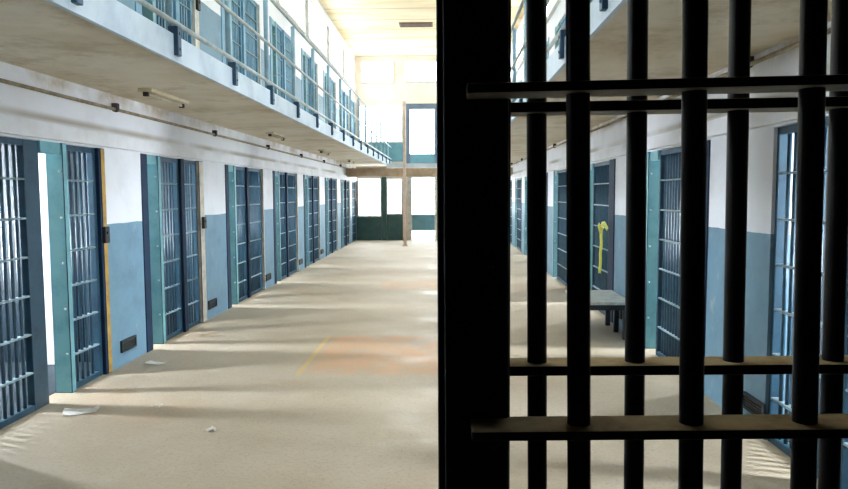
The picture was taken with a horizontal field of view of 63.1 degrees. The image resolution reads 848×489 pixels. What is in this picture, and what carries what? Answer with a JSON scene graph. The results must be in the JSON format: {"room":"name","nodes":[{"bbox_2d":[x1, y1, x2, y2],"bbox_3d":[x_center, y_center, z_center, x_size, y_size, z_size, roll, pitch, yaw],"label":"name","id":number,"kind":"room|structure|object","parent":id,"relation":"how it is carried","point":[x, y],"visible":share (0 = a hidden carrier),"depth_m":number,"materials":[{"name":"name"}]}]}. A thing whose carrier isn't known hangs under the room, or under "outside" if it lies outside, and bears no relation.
{"room":"prison interior","nodes":[
{"label":"prison interior","id":0,"kind":"room"},
{"bbox_2d":[0,0,190,361],"bbox_3d":[-4.269,-1.729,12.716,2.400,5.090,23.150,0,4,2],"label":"wall","id":1,"kind":"structure","parent":0,"point":[2,145],"depth_m":7.14,"materials":[{"name":"paint"}]},
{"bbox_2d":[38,153,54,364],"bbox_3d":[-3.829,-0.129,7.033,0.240,2.740,0.089,0,4,2],"label":"trim","id":2,"kind":"structure","parent":1,"relation":"attached to","point":[41,157],"depth_m":7.01,"materials":[{"name":"white paint"}]},
{"bbox_2d":[0,0,356,370],"bbox_3d":[-2.976,-2.623,13.337,0.150,6.770,24.600,0,4,2],"label":"wall","id":3,"kind":"structure","parent":0,"point":[122,167],"depth_m":7.66,"materials":[{"name":"paint"}]},
{"bbox_2d":[0,136,48,428],"bbox_3d":[-3.194,0.285,5.174,0.060,2.186,1.080,0,4,2],"label":"door","id":4,"kind":"structure","parent":3,"relation":"in","point":[29,218],"depth_m":5.48,"materials":[{"name":"blue metal"}]},
{"bbox_2d":[37,140,112,392],"bbox_3d":[-3.175,0.204,6.233,0.154,2.190,1.036,0,4,2],"label":"trim","id":5,"kind":"structure","parent":3,"relation":"attached to","point":[55,153],"depth_m":6.05,"materials":[{"name":"blue paint"}]},
{"bbox_2d":[66,145,109,388],"bbox_3d":[-3.119,0.193,6.409,0.135,2.186,0.650,0,4,2],"label":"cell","id":6,"kind":"object","parent":3,"relation":"attached to","point":[89,180],"visible":0.7,"depth_m":6.44,"materials":[{"name":"blue metal"}]},
{"bbox_2d":[120,335,136,352],"bbox_3d":[-3.069,1.030,7.172,0.022,0.123,0.330,0,4,2],"label":"air vent","id":7,"kind":"object","parent":3,"relation":"in","point":[129,343],"visible":1,"depth_m":7.15,"materials":[{"name":"metal"}]},
{"bbox_2d":[122,335,135,348],"bbox_3d":[-3.068,1.015,7.171,0.012,0.093,0.290,0,4,2],"label":"grille","id":8,"kind":"object","parent":7,"relation":"attached to","point":[128,343],"depth_m":7.18,"materials":[{"name":"black metal"}]},
{"bbox_2d":[155,0,173,28],"bbox_3d":[-3.109,-2.845,8.153,0.060,2.186,0.600,0,4,2],"label":"door","id":9,"kind":"structure","parent":3,"relation":"in","point":[160,21],"depth_m":8.15,"materials":[{"name":"blue metal"}]},
{"bbox_2d":[135,0,199,48],"bbox_3d":[-3.118,-2.858,8.298,0.154,2.190,1.920,0,4,2],"label":"trim","id":10,"kind":"structure","parent":3,"relation":"attached to","point":[139,8],"depth_m":8.47,"materials":[{"name":"blue metal"}]},
{"bbox_2d":[160,157,182,340],"bbox_3d":[-3.098,0.047,8.369,0.060,2.186,0.600,0,4,2],"label":"door","id":11,"kind":"structure","parent":3,"relation":"in","point":[172,187],"depth_m":8.46,"materials":[{"name":"blue metal"}]},
{"bbox_2d":[0,78,345,167],"bbox_3d":[-2.850,-1.837,13.317,0.060,0.086,24.350,0,4,2],"label":"conduit pipe","id":12,"kind":"object","parent":3,"relation":"attached to","point":[114,107],"visible":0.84,"depth_m":6.96,"materials":[{"name":"metal"}]},
{"bbox_2d":[140,153,206,352],"bbox_3d":[-3.106,0.034,8.514,0.154,2.190,1.920,0,4,2],"label":"trim","id":13,"kind":"structure","parent":3,"relation":"attached to","point":[150,167],"depth_m":8.02,"materials":[{"name":"blue paint"}]},
{"bbox_2d":[0,114,356,180],"bbox_3d":[-2.873,-1.509,13.352,0.049,0.135,24.470,0,4,2],"label":"trim","id":14,"kind":"structure","parent":3,"relation":"attached to","point":[12,125],"depth_m":7.01,"materials":[{"name":"white paint"}]},
{"bbox_2d":[179,0,200,44],"bbox_3d":[-3.075,-2.901,8.896,0.133,2.186,0.656,1,4,10],"label":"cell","id":15,"kind":"object","parent":3,"relation":"attached to","point":[186,10],"visible":0.23,"depth_m":8.96,"materials":[{"name":"blue metal"}]},
{"bbox_2d":[184,160,206,328],"bbox_3d":[-3.063,-0.009,9.112,0.133,2.186,0.656,1,4,10],"label":"door","id":16,"kind":"structure","parent":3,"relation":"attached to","point":[190,166],"depth_m":9.15,"materials":[{"name":"blue metal"}]},
{"bbox_2d":[208,298,216,309],"bbox_3d":[-2.991,0.836,9.764,0.022,0.123,0.330,0,4,2],"label":"air vent","id":17,"kind":"object","parent":3,"relation":"in","point":[212,303],"visible":1,"depth_m":9.74,"materials":[{"name":"metal"}]},
{"bbox_2d":[232,0,242,73],"bbox_3d":[-3.022,-3.060,11.024,0.060,2.186,0.600,0,4,2],"label":"door","id":18,"kind":"structure","parent":3,"relation":"in","point":[236,4],"depth_m":11.13,"materials":[{"name":"blue metal"}]},
{"bbox_2d":[220,0,260,84],"bbox_3d":[-3.027,-3.082,11.288,0.154,2.190,2.160,0,4,2],"label":"trim","id":19,"kind":"structure","parent":3,"relation":"attached to","point":[242,1],"depth_m":11.30,"materials":[{"name":"blue metal"}]},
{"bbox_2d":[236,166,247,301],"bbox_3d":[-3.011,-0.168,11.239,0.060,2.186,0.600,0,4,2],"label":"door","id":20,"kind":"structure","parent":3,"relation":"in","point":[240,171],"depth_m":11.35,"materials":[{"name":"blue metal"}]},
{"bbox_2d":[225,164,265,308],"bbox_3d":[-3.016,-0.190,11.504,0.154,2.190,2.160,0,4,2],"label":"trim","id":21,"kind":"structure","parent":3,"relation":"attached to","point":[230,170],"depth_m":10.89,"materials":[{"name":"blue paint"}]},
{"bbox_2d":[245,0,258,83],"bbox_3d":[-2.997,-3.123,11.871,0.060,2.186,0.860,0,4,2],"label":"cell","id":22,"kind":"object","parent":3,"relation":"attached to","point":[250,6],"visible":0.42,"depth_m":11.96,"materials":[{"name":"blue metal"}]},
{"bbox_2d":[249,168,262,295],"bbox_3d":[-2.985,-0.231,12.087,0.060,2.186,0.860,0,4,2],"label":"door","id":23,"kind":"structure","parent":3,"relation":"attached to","point":[254,174],"depth_m":12.20,"materials":[{"name":"blue metal"}]},
{"bbox_2d":[276,25,282,97],"bbox_3d":[-2.936,-3.275,13.894,0.060,2.186,0.600,0,4,2],"label":"door","id":24,"kind":"structure","parent":3,"relation":"in","point":[279,31],"depth_m":13.99,"materials":[{"name":"blue metal"}]},
{"bbox_2d":[269,16,295,98],"bbox_3d":[-2.940,-3.297,14.169,0.154,2.190,2.180,0,4,2],"label":"trim","id":25,"kind":"structure","parent":3,"relation":"attached to","point":[273,28],"depth_m":13.50,"materials":[{"name":"blue metal"}]},
{"bbox_2d":[279,172,286,279],"bbox_3d":[-2.924,-0.383,14.110,0.060,2.186,0.600,0,4,2],"label":"door","id":26,"kind":"structure","parent":3,"relation":"in","point":[281,174],"depth_m":14.25,"materials":[{"name":"blue metal"}]},
{"bbox_2d":[272,171,298,283],"bbox_3d":[-2.929,-0.405,14.385,0.154,2.190,2.180,0,4,2],"label":"trim","id":27,"kind":"structure","parent":3,"relation":"attached to","point":[276,182],"depth_m":13.77,"materials":[{"name":"blue paint"}]},
{"bbox_2d":[285,34,291,102],"bbox_3d":[-2.910,-3.339,14.752,0.060,2.186,0.880,0,4,2],"label":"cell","id":28,"kind":"object","parent":3,"relation":"attached to","point":[287,39],"visible":0.25,"depth_m":14.78,"materials":[{"name":"blue metal"}]},
{"bbox_2d":[276,0,304,33],"bbox_3d":[-2.827,-5.276,14.740,0.068,0.970,2.520,0,4,2],"label":"window","id":29,"kind":"structure","parent":3,"relation":"in","point":[294,9],"depth_m":15.13,"materials":[{"name":"white glass"}]},
{"bbox_2d":[288,173,296,275],"bbox_3d":[-2.898,-0.447,14.967,0.060,2.186,0.880,0,4,2],"label":"door","id":30,"kind":"structure","parent":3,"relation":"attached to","point":[291,177],"depth_m":15.12,"materials":[{"name":"blue metal"}]},
{"bbox_2d":[306,55,310,113],"bbox_3d":[-2.849,-3.489,16.765,0.060,2.186,0.600,0,4,2],"label":"door","id":31,"kind":"structure","parent":3,"relation":"in","point":[307,57],"depth_m":16.92,"materials":[{"name":"blue metal"}]},
{"bbox_2d":[301,48,317,114],"bbox_3d":[-2.856,-3.506,16.960,0.154,2.190,2.020,0,4,2],"label":"trim","id":32,"kind":"structure","parent":3,"relation":"attached to","point":[303,54],"depth_m":16.37,"materials":[{"name":"blue metal"}]},
{"bbox_2d":[308,176,312,264],"bbox_3d":[-2.837,-0.597,16.981,0.060,2.186,0.600,0,4,2],"label":"door","id":33,"kind":"structure","parent":3,"relation":"in","point":[309,177],"depth_m":17.16,"materials":[{"name":"blue metal"}]},
{"bbox_2d":[303,175,320,267],"bbox_3d":[-2.844,-0.614,17.175,0.154,2.190,2.020,0,4,2],"label":"trim","id":34,"kind":"structure","parent":3,"relation":"attached to","point":[305,177],"depth_m":16.65,"materials":[{"name":"blue paint"}]},
{"bbox_2d":[315,64,316,113],"bbox_3d":[-2.825,-3.547,17.543,0.060,2.186,0.720,0,4,2],"label":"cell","id":35,"kind":"object","parent":3,"relation":"attached to","point":[315,64],"visible":0.14,"depth_m":17.83,"materials":[{"name":"blue metal"}]},
{"bbox_2d":[306,0,326,58],"bbox_3d":[-2.738,-5.495,17.680,0.068,0.970,2.520,0,4,2],"label":"window","id":36,"kind":"structure","parent":3,"relation":"in","point":[316,26],"depth_m":17.55,"materials":[{"name":"white glass"}]},
{"bbox_2d":[314,176,318,261],"bbox_3d":[-2.814,-0.655,17.758,0.060,2.186,0.720,0,4,2],"label":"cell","id":37,"kind":"object","parent":3,"relation":"attached to","point":[316,228],"visible":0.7,"depth_m":17.95,"materials":[{"name":"blue metal"}]},
{"bbox_2d":[323,70,335,128],"bbox_3d":[-2.768,-3.724,19.880,0.154,2.190,2.120,0,4,2],"label":"trim","id":38,"kind":"structure","parent":3,"relation":"attached to","point":[324,73],"depth_m":19.23,"materials":[{"name":"blue metal"}]},
{"bbox_2d":[328,178,331,253],"bbox_3d":[-2.751,-0.812,19.852,0.060,2.186,0.600,0,4,2],"label":"door","id":39,"kind":"structure","parent":3,"relation":"in","point":[329,179],"depth_m":20.04,"materials":[{"name":"blue metal"}]},
{"bbox_2d":[325,177,337,255],"bbox_3d":[-2.756,-0.832,20.096,0.154,2.190,2.120,0,4,2],"label":"trim","id":40,"kind":"structure","parent":3,"relation":"attached to","point":[326,179],"depth_m":19.53,"materials":[{"name":"blue paint"}]},
{"bbox_2d":[331,80,334,127],"bbox_3d":[-2.737,-3.766,20.463,0.060,2.186,0.820,0,4,2],"label":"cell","id":41,"kind":"object","parent":3,"relation":"attached to","point":[332,82],"visible":0.38,"depth_m":20.59,"materials":[{"name":"blue metal"}]},
{"bbox_2d":[332,179,336,251],"bbox_3d":[-2.725,-0.874,20.679,0.060,2.186,0.820,0,4,2],"label":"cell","id":42,"kind":"object","parent":3,"relation":"attached to","point":[333,180],"visible":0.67,"depth_m":20.89,"materials":[{"name":"blue metal"}]},
{"bbox_2d":[327,27,342,76],"bbox_3d":[-2.650,-5.715,20.621,0.068,0.970,2.520,0,4,2],"label":"window","id":43,"kind":"structure","parent":3,"relation":"in","point":[334,47],"depth_m":20.50,"materials":[{"name":"white glass"}]},
{"bbox_2d":[342,91,343,127],"bbox_3d":[-2.675,-3.918,22.506,0.060,2.186,0.600,0,4,2],"label":"door","id":44,"kind":"structure","parent":3,"relation":"in","point":[342,91],"depth_m":22.66,"materials":[{"name":"blue metal"}]},
{"bbox_2d":[343,180,345,245],"bbox_3d":[-2.664,-1.026,22.722,0.060,2.186,0.600,0,4,2],"label":"door","id":45,"kind":"structure","parent":3,"relation":"in","point":[343,180],"depth_m":22.94,"materials":[{"name":"blue metal"}]},
{"bbox_2d":[340,179,350,247],"bbox_3d":[-2.670,-1.045,22.942,0.154,2.190,2.070,0,4,2],"label":"trim","id":46,"kind":"structure","parent":3,"relation":"attached to","point":[341,181],"depth_m":22.41,"materials":[{"name":"blue paint"}]},
{"bbox_2d":[342,92,348,135],"bbox_3d":[-2.682,-3.937,22.726,0.154,2.190,2.070,0,4,2],"label":"trim","id":47,"kind":"structure","parent":3,"relation":"attached to","point":[344,92],"depth_m":22.88,"materials":[{"name":"blue metal"}]},
{"bbox_2d":[345,94,347,135],"bbox_3d":[-2.651,-3.978,23.309,0.060,2.186,0.770,0,4,2],"label":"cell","id":48,"kind":"object","parent":3,"relation":"attached to","point":[346,96],"visible":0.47,"depth_m":23.49,"materials":[{"name":"blue metal"}]},
{"bbox_2d":[346,180,348,244],"bbox_3d":[-2.639,-1.086,23.525,0.060,2.186,0.770,0,4,2],"label":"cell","id":49,"kind":"object","parent":3,"relation":"attached to","point":[347,182],"visible":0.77,"depth_m":23.71,"materials":[{"name":"blue metal"}]},
{"bbox_2d":[343,49,354,90],"bbox_3d":[-2.561,-5.935,23.561,0.068,0.970,2.520,0,4,2],"label":"window","id":50,"kind":"structure","parent":3,"relation":"in","point":[348,64],"depth_m":23.48,"materials":[{"name":"white glass"}]},
{"bbox_2d":[351,100,354,139],"bbox_3d":[-2.603,-4.098,24.904,0.060,2.186,1.060,0,4,2],"label":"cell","id":51,"kind":"object","parent":3,"relation":"attached to","point":[352,102],"visible":0.29,"depth_m":25.23,"materials":[{"name":"blue metal"}]},
{"bbox_2d":[352,181,355,241],"bbox_3d":[-2.591,-1.206,25.119,0.060,2.186,1.060,0,4,2],"label":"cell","id":52,"kind":"object","parent":3,"relation":"attached to","point":[353,182],"visible":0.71,"depth_m":25.25,"materials":[{"name":"blue metal"}]},
{"bbox_2d":[346,167,512,176],"bbox_3d":[0.170,-2.412,23.040,5.530,0.280,0.300,0,4,2],"label":"beam","id":53,"kind":"structure","parent":3,"relation":"attached to","point":[350,172],"depth_m":22.93,"materials":[{"name":"brown paint"}]},
{"bbox_2d":[0,0,386,166],"bbox_3d":[-3.574,-2.059,13.398,3.950,0.160,24.600,0,4,2],"label":"balcony underside","id":54,"kind":"structure","parent":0,"point":[40,36],"depth_m":5.62,"materials":[{"name":"concrete"}]},
{"bbox_2d":[138,88,188,107],"bbox_3d":[-2.594,-1.461,6.912,0.140,0.075,0.940,0,4,2],"label":"lamp","id":55,"kind":"object","parent":54,"relation":"attached to","point":[147,92],"visible":1,"depth_m":6.78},
{"bbox_2d":[71,0,402,162],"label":"railing","id":56,"kind":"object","parent":54,"relation":"attached to","point":[390,115],"depth_m":10.03,"materials":[{"name":"white metal"}]},
{"bbox_2d":[265,132,286,140],"bbox_3d":[-2.455,-1.803,11.497,0.140,0.075,0.940,0,4,2],"label":"lamp","id":57,"kind":"object","parent":54,"relation":"attached to","point":[273,134],"visible":1,"depth_m":11.37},
{"bbox_2d":[355,55,436,239],"bbox_3d":[0.246,-3.552,25.611,11.550,6.770,0.200,0,4,2],"label":"wall","id":58,"kind":"structure","parent":0,"point":[399,91],"depth_m":25.39,"materials":[{"name":"paint"}]},
{"bbox_2d":[45,0,391,164],"bbox_3d":[-1.585,-2.057,13.338,0.030,0.194,24.600,0,4,2],"label":"trim","id":59,"kind":"structure","parent":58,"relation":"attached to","point":[113,16],"depth_m":5.21,"materials":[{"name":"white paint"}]},
{"bbox_2d":[357,177,381,216],"bbox_3d":[-2.025,-1.758,25.677,0.900,1.460,0.068,0,4,2],"label":"window","id":60,"kind":"structure","parent":58,"relation":"in","point":[369,190],"depth_m":25.68,"materials":[{"name":"white glass"}]},
{"bbox_2d":[361,61,393,82],"bbox_3d":[-1.708,-6.331,25.326,1.230,0.790,0.068,0,4,2],"label":"window","id":61,"kind":"structure","parent":58,"relation":"in","point":[371,71],"depth_m":25.33,"materials":[{"name":"white glass"}]},
{"bbox_2d":[357,215,402,239],"bbox_3d":[0.234,-0.635,25.698,5.490,0.940,0.058,0,4,2],"label":"trim","id":62,"kind":"structure","parent":58,"relation":"attached to","point":[368,228],"depth_m":25.73,"materials":[{"name":"green paint"}]},
{"bbox_2d":[382,177,386,239],"bbox_3d":[-1.484,-1.459,25.668,0.160,2.600,0.098,0,4,2],"label":"trim","id":63,"kind":"structure","parent":58,"relation":"attached to","point":[384,225],"depth_m":25.63,"materials":[{"name":"green paint"}]},
{"bbox_2d":[368,143,402,160],"bbox_3d":[0.417,-3.418,25.489,5.100,0.680,0.048,0,4,2],"label":"trim","id":64,"kind":"structure","parent":58,"relation":"attached to","point":[396,152],"depth_m":25.51,"materials":[{"name":"teal paint"}]},
{"bbox_2d":[386,178,402,214],"bbox_3d":[-1.096,-1.790,25.647,0.600,1.360,0.068,0,4,2],"label":"window","id":65,"kind":"structure","parent":58,"relation":"in","point":[394,186],"depth_m":25.64,"materials":[{"name":"white glass"}]},
{"bbox_2d":[404,60,436,82],"bbox_3d":[-0.114,-6.334,25.277,1.200,0.790,0.068,0,4,2],"label":"window","id":66,"kind":"structure","parent":58,"relation":"in","point":[419,71],"depth_m":25.28,"materials":[{"name":"white glass"}]},
{"bbox_2d":[406,103,436,162],"bbox_3d":[-0.066,-4.013,25.424,1.180,2.320,0.118,0,4,2],"label":"door","id":67,"kind":"structure","parent":58,"relation":"in","point":[421,125],"depth_m":25.41,"materials":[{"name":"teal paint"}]},
{"bbox_2d":[408,177,436,239],"bbox_3d":[-0.025,-1.411,25.617,1.120,2.500,0.118,0,4,2],"label":"door","id":68,"kind":"structure","parent":58,"relation":"in","point":[422,191],"depth_m":25.61,"materials":[{"name":"white"}]},
{"bbox_2d":[511,0,626,122],"bbox_3d":[1.314,-2.062,13.250,0.030,0.194,24.600,0,4,2],"label":"trim","id":69,"kind":"structure","parent":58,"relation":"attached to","point":[598,19],"depth_m":4.20,"materials":[{"name":"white paint"}]},
{"bbox_2d":[0,240,817,488],"bbox_3d":[-0.142,0.975,11.765,11.400,0.206,28.700,0,4,2],"label":"floor","id":70,"kind":"structure","parent":0,"point":[326,376],"depth_m":5.77,"materials":[{"name":"paint"}]},
{"bbox_2d":[63,405,99,414],"bbox_3d":[-2.765,1.337,5.557,0.272,0.022,0.173,-1,4,-15],"label":"paper scrap","id":71,"kind":"object","parent":70,"relation":"on","point":[66,411],"visible":1,"depth_m":5.56,"materials":[{"name":"white paper"}]},
{"bbox_2d":[402,101,407,245],"bbox_3d":[-0.642,-2.327,22.820,0.200,4.750,0.200,0,4,2],"label":"support column","id":72,"kind":"structure","parent":70,"relation":"on","point":[404,102],"depth_m":22.78,"materials":[{"name":"beige paint"}]},
{"bbox_2d":[565,290,624,339],"bbox_3d":[2.165,0.870,8.648,0.620,0.460,1.040,0,4,2],"label":"bench","id":73,"kind":"object","parent":70,"relation":"on","point":[607,300],"visible":0.42,"depth_m":8.40,"materials":[{"name":"paint"}]},
{"bbox_2d":[442,0,847,488],"bbox_3d":[0.646,0.485,0.737,1.269,2.400,0.115,-1,4,2],"label":"gate","id":74,"kind":"object","parent":70,"relation":"on","point":[477,88],"visible":1,"depth_m":0.69,"materials":[{"name":"black metal"}]},
{"bbox_2d":[436,0,444,488],"bbox_3d":[0.022,0.005,0.903,0.012,0.608,0.090,-1,4,2],"label":"bar","id":75,"kind":"object","parent":74,"relation":"attached to","point":[439,20],"depth_m":0.86,"materials":[{"name":"black paint"}]},
{"bbox_2d":[526,0,546,81],"bbox_3d":[0.137,-0.250,0.880,0.024,0.097,0.090,-1,4,2],"label":"bar","id":76,"kind":"object","parent":74,"relation":"attached to","point":[536,10],"depth_m":0.87,"materials":[{"name":"black paint"}]},
{"bbox_2d":[509,98,566,416],"bbox_3d":[0.142,0.016,0.900,0.071,0.396,0.090,-1,4,2],"label":"bar","id":77,"kind":"object","parent":74,"relation":"attached to","point":[537,366],"depth_m":0.89,"materials":[{"name":"black paint"}]},
{"bbox_2d":[590,96,680,415],"bbox_3d":[0.262,0.014,0.896,0.110,0.395,0.090,-1,4,2],"label":"bar","id":78,"kind":"object","parent":74,"relation":"attached to","point":[634,365],"depth_m":0.88,"materials":[{"name":"black paint"}]},
{"bbox_2d":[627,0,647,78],"bbox_3d":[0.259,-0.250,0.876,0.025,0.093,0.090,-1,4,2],"label":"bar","id":79,"kind":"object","parent":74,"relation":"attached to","point":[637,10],"depth_m":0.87,"materials":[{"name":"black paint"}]},
{"bbox_2d":[720,439,741,488],"bbox_3d":[0.387,0.272,0.912,0.026,0.063,0.090,-1,4,2],"label":"bar","id":80,"kind":"object","parent":74,"relation":"attached to","point":[731,449],"depth_m":0.90,"materials":[{"name":"black paint"}]},
{"bbox_2d":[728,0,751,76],"bbox_3d":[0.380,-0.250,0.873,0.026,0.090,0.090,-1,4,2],"label":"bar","id":81,"kind":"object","parent":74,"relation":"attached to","point":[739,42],"depth_m":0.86,"materials":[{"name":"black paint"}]},
{"bbox_2d":[704,93,797,414],"bbox_3d":[0.401,0.012,0.892,0.109,0.396,0.090,-1,4,2],"label":"bar","id":82,"kind":"object","parent":74,"relation":"attached to","point":[733,365],"depth_m":0.88,"materials":[{"name":"black paint"}]},
{"bbox_2d":[818,438,841,488],"bbox_3d":[0.509,0.271,0.908,0.028,0.064,0.090,-1,4,2],"label":"bar","id":83,"kind":"object","parent":74,"relation":"attached to","point":[829,461],"depth_m":0.90,"materials":[{"name":"black paint"}]},
{"bbox_2d":[819,91,847,413],"bbox_3d":[0.505,0.010,0.888,0.036,0.395,0.090,-1,4,2],"label":"bar","id":84,"kind":"object","parent":74,"relation":"attached to","point":[833,364],"depth_m":0.88,"materials":[{"name":"black paint"}]},
{"bbox_2d":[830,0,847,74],"bbox_3d":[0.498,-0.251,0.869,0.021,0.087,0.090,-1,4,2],"label":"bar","id":85,"kind":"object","parent":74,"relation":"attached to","point":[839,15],"depth_m":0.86,"materials":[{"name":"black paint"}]},
{"bbox_2d":[387,163,436,167],"bbox_3d":[0.199,-2.746,24.356,2.860,0.150,2.175,0,4,2],"label":"floor","id":86,"kind":"structure","parent":0,"point":[389,165],"depth_m":23.29,"materials":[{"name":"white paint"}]},
{"bbox_2d":[318,0,523,55],"bbox_3d":[-0.137,-6.115,13.141,6.150,0.200,24.900,0,4,2],"label":"ceiling","id":87,"kind":"structure","parent":0,"point":[368,27],"depth_m":20.58,"materials":[{"name":"white paint"}]},
{"bbox_2d":[399,22,432,27],"bbox_3d":[-0.237,-6.545,20.586,1.000,0.045,0.480,0,4,2],"label":"ceiling vent","id":88,"kind":"object","parent":87,"relation":"in","point":[410,24],"visible":1,"depth_m":20.45,"materials":[{"name":"grey metal"}]},
{"bbox_2d":[400,24,431,27],"bbox_3d":[-0.237,-6.530,20.577,0.920,0.016,0.380,0,4,2],"label":"grille","id":89,"kind":"object","parent":88,"relation":"attached to","point":[401,25],"depth_m":20.54,"materials":[{"name":"grey metal"}]},
{"bbox_2d":[528,441,546,488],"bbox_3d":[0.145,0.276,0.919,0.023,0.061,0.090,-1,4,2],"label":"bar","id":90,"kind":"object","parent":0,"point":[537,450],"depth_m":0.91,"materials":[{"name":"black paint"}]},
{"bbox_2d":[624,440,643,488],"bbox_3d":[0.266,0.274,0.915,0.024,0.062,0.090,-1,4,2],"label":"bar","id":91,"kind":"object","parent":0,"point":[633,449],"depth_m":0.91,"materials":[{"name":"black paint"}]},
{"bbox_2d":[511,0,830,439],"bbox_3d":[2.721,-2.633,13.164,0.150,6.770,24.600,0,4,2],"label":"wall","id":92,"kind":"structure","parent":0,"point":[762,150],"depth_m":5.56,"materials":[{"name":"paint"}]},
{"bbox_2d":[510,180,511,243],"bbox_3d":[3.027,-1.145,24.001,0.060,2.186,1.780,0,4,2],"label":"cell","id":93,"kind":"object","parent":92,"relation":"attached to","point":[511,180],"visible":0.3,"depth_m":23.72,"materials":[{"name":"blue metal"}]},
{"bbox_2d":[515,178,521,246],"bbox_3d":[2.956,-0.936,21.180,0.152,2.190,1.840,0,4,2],"label":"trim","id":94,"kind":"structure","parent":92,"relation":"attached to","point":[521,178],"depth_m":21.97,"materials":[{"name":"blue paint"}]},
{"bbox_2d":[517,178,520,250],"bbox_3d":[2.938,-0.923,21.036,0.060,2.186,1.360,0,4,2],"label":"door","id":95,"kind":"structure","parent":92,"relation":"in","point":[518,179],"depth_m":21.22,"materials":[{"name":"blue metal"}]},
{"bbox_2d":[516,24,523,73],"bbox_3d":[2.826,-5.725,20.454,0.068,0.970,2.520,0,4,2],"label":"window","id":96,"kind":"structure","parent":92,"relation":"in","point":[520,38],"depth_m":20.09,"materials":[{"name":"white glass"}]},
{"bbox_2d":[524,177,526,254],"bbox_3d":[2.876,-0.738,18.538,0.152,2.190,1.840,0,4,2],"label":"trim","id":97,"kind":"structure","parent":92,"relation":"attached to","point":[525,189],"depth_m":19.39,"materials":[{"name":"blue paint"}]},
{"bbox_2d":[547,172,547,227],"bbox_3d":[2.801,-0.552,16.046,0.152,2.190,1.840,0,4,2],"label":"trim","id":98,"kind":"structure","parent":92,"relation":"attached to","point":[547,172],"depth_m":15.09,"materials":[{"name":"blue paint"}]},
{"bbox_2d":[547,0,560,22],"bbox_3d":[2.648,-5.285,14.574,0.068,0.970,2.520,0,4,2],"label":"window","id":99,"kind":"structure","parent":92,"relation":"in","point":[553,4],"depth_m":14.19,"materials":[{"name":"white glass"}]},
{"bbox_2d":[552,171,557,276],"bbox_3d":[2.721,-0.355,13.405,0.152,2.190,1.840,0,4,2],"label":"trim","id":100,"kind":"structure","parent":92,"relation":"attached to","point":[555,173],"depth_m":14.22,"materials":[{"name":"blue paint"}]},
{"bbox_2d":[557,169,566,285],"bbox_3d":[2.703,-0.342,13.261,0.060,2.186,1.360,0,4,2],"label":"door","id":101,"kind":"structure","parent":92,"relation":"in","point":[561,213],"depth_m":13.49,"materials":[{"name":"blue metal"}]},
{"bbox_2d":[592,161,608,314],"bbox_3d":[2.606,-0.101,10.046,0.060,2.186,1.150,0,4,2],"label":"door","id":102,"kind":"structure","parent":92,"relation":"in","point":[600,170],"depth_m":10.17,"materials":[{"name":"blue metal"}]},
{"bbox_2d":[598,221,607,272],"bbox_3d":[2.452,0.051,9.545,0.099,0.754,0.525,0,4,7],"label":"caution tape","id":103,"kind":"object","parent":102,"relation":"attached to","point":[602,225],"visible":1,"depth_m":9.72,"materials":[{"name":"yellow plastic"}]},
{"bbox_2d":[590,159,615,322],"bbox_3d":[2.621,-0.106,10.086,0.152,2.190,1.840,0,4,2],"label":"trim","id":104,"kind":"structure","parent":92,"relation":"attached to","point":[612,163],"depth_m":9.33,"materials":[{"name":"blue paint"}]},
{"bbox_2d":[656,147,680,356],"bbox_3d":[2.504,0.149,6.692,0.060,2.186,1.360,0,4,2],"label":"door","id":105,"kind":"structure","parent":92,"relation":"in","point":[668,263],"depth_m":7.07,"materials":[{"name":"blue metal"}]},
{"bbox_2d":[511,91,828,178],"bbox_3d":[2.623,-1.519,13.185,0.049,0.135,24.470,0,4,2],"label":"trim","id":106,"kind":"structure","parent":92,"relation":"attached to","point":[717,127],"depth_m":6.50,"materials":[{"name":"white paint"}]},
{"bbox_2d":[511,28,830,164],"bbox_3d":[2.597,-1.926,13.146,0.060,0.086,24.350,0,4,2],"label":"conduit pipe","id":107,"kind":"object","parent":92,"relation":"attached to","point":[794,45],"visible":0.51,"depth_m":4.92,"materials":[{"name":"metal"}]},
{"bbox_2d":[645,140,710,355],"bbox_3d":[2.523,0.137,6.836,0.152,2.190,1.840,0,4,2],"label":"trim","id":108,"kind":"structure","parent":92,"relation":"attached to","point":[653,158],"depth_m":7.64,"materials":[{"name":"blue paint"}]},
{"bbox_2d":[743,391,765,413],"bbox_3d":[2.392,1.169,5.011,0.022,0.123,0.330,0,4,2],"label":"air vent","id":109,"kind":"object","parent":92,"relation":"in","point":[751,404],"visible":0.84,"depth_m":5.01,"materials":[{"name":"metal"}]},
{"bbox_2d":[767,118,827,477],"bbox_3d":[2.436,0.319,4.420,0.060,2.186,0.740,0,4,2],"label":"door","id":110,"kind":"structure","parent":92,"relation":"in","point":[776,403],"depth_m":4.68,"materials":[{"name":"blue metal"}]},
{"bbox_2d":[840,254,847,488],"bbox_3d":[2.406,0.392,3.448,0.060,2.186,0.960,0,4,2],"label":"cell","id":111,"kind":"object","parent":92,"relation":"attached to","point":[844,446],"visible":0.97,"depth_m":3.93,"materials":[{"name":"blue metal"}]},
{"bbox_2d":[511,0,831,162],"bbox_3d":[3.313,-2.071,13.189,3.970,0.160,24.600,0,4,2],"label":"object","id":112,"kind":"structure","parent":0,"point":[773,22],"depth_m":4.58,"materials":[{"name":"concrete"}]},
{"bbox_2d":[511,0,607,101],"bbox_3d":[1.324,-2.650,13.672,0.107,1.219,23.610,0,4,2],"label":"railing","id":113,"kind":"object","parent":112,"relation":"on","point":[603,4],"visible":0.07,"depth_m":7.92,"materials":[{"name":"metal"}]},
{"bbox_2d":[789,138,827,413],"bbox_3d":[3.954,-1.688,11.716,2.400,5.090,21.645,0,4,2],"label":"wall","id":114,"kind":"structure","parent":0,"point":[821,319],"depth_m":5.31,"materials":[{"name":"paint"}]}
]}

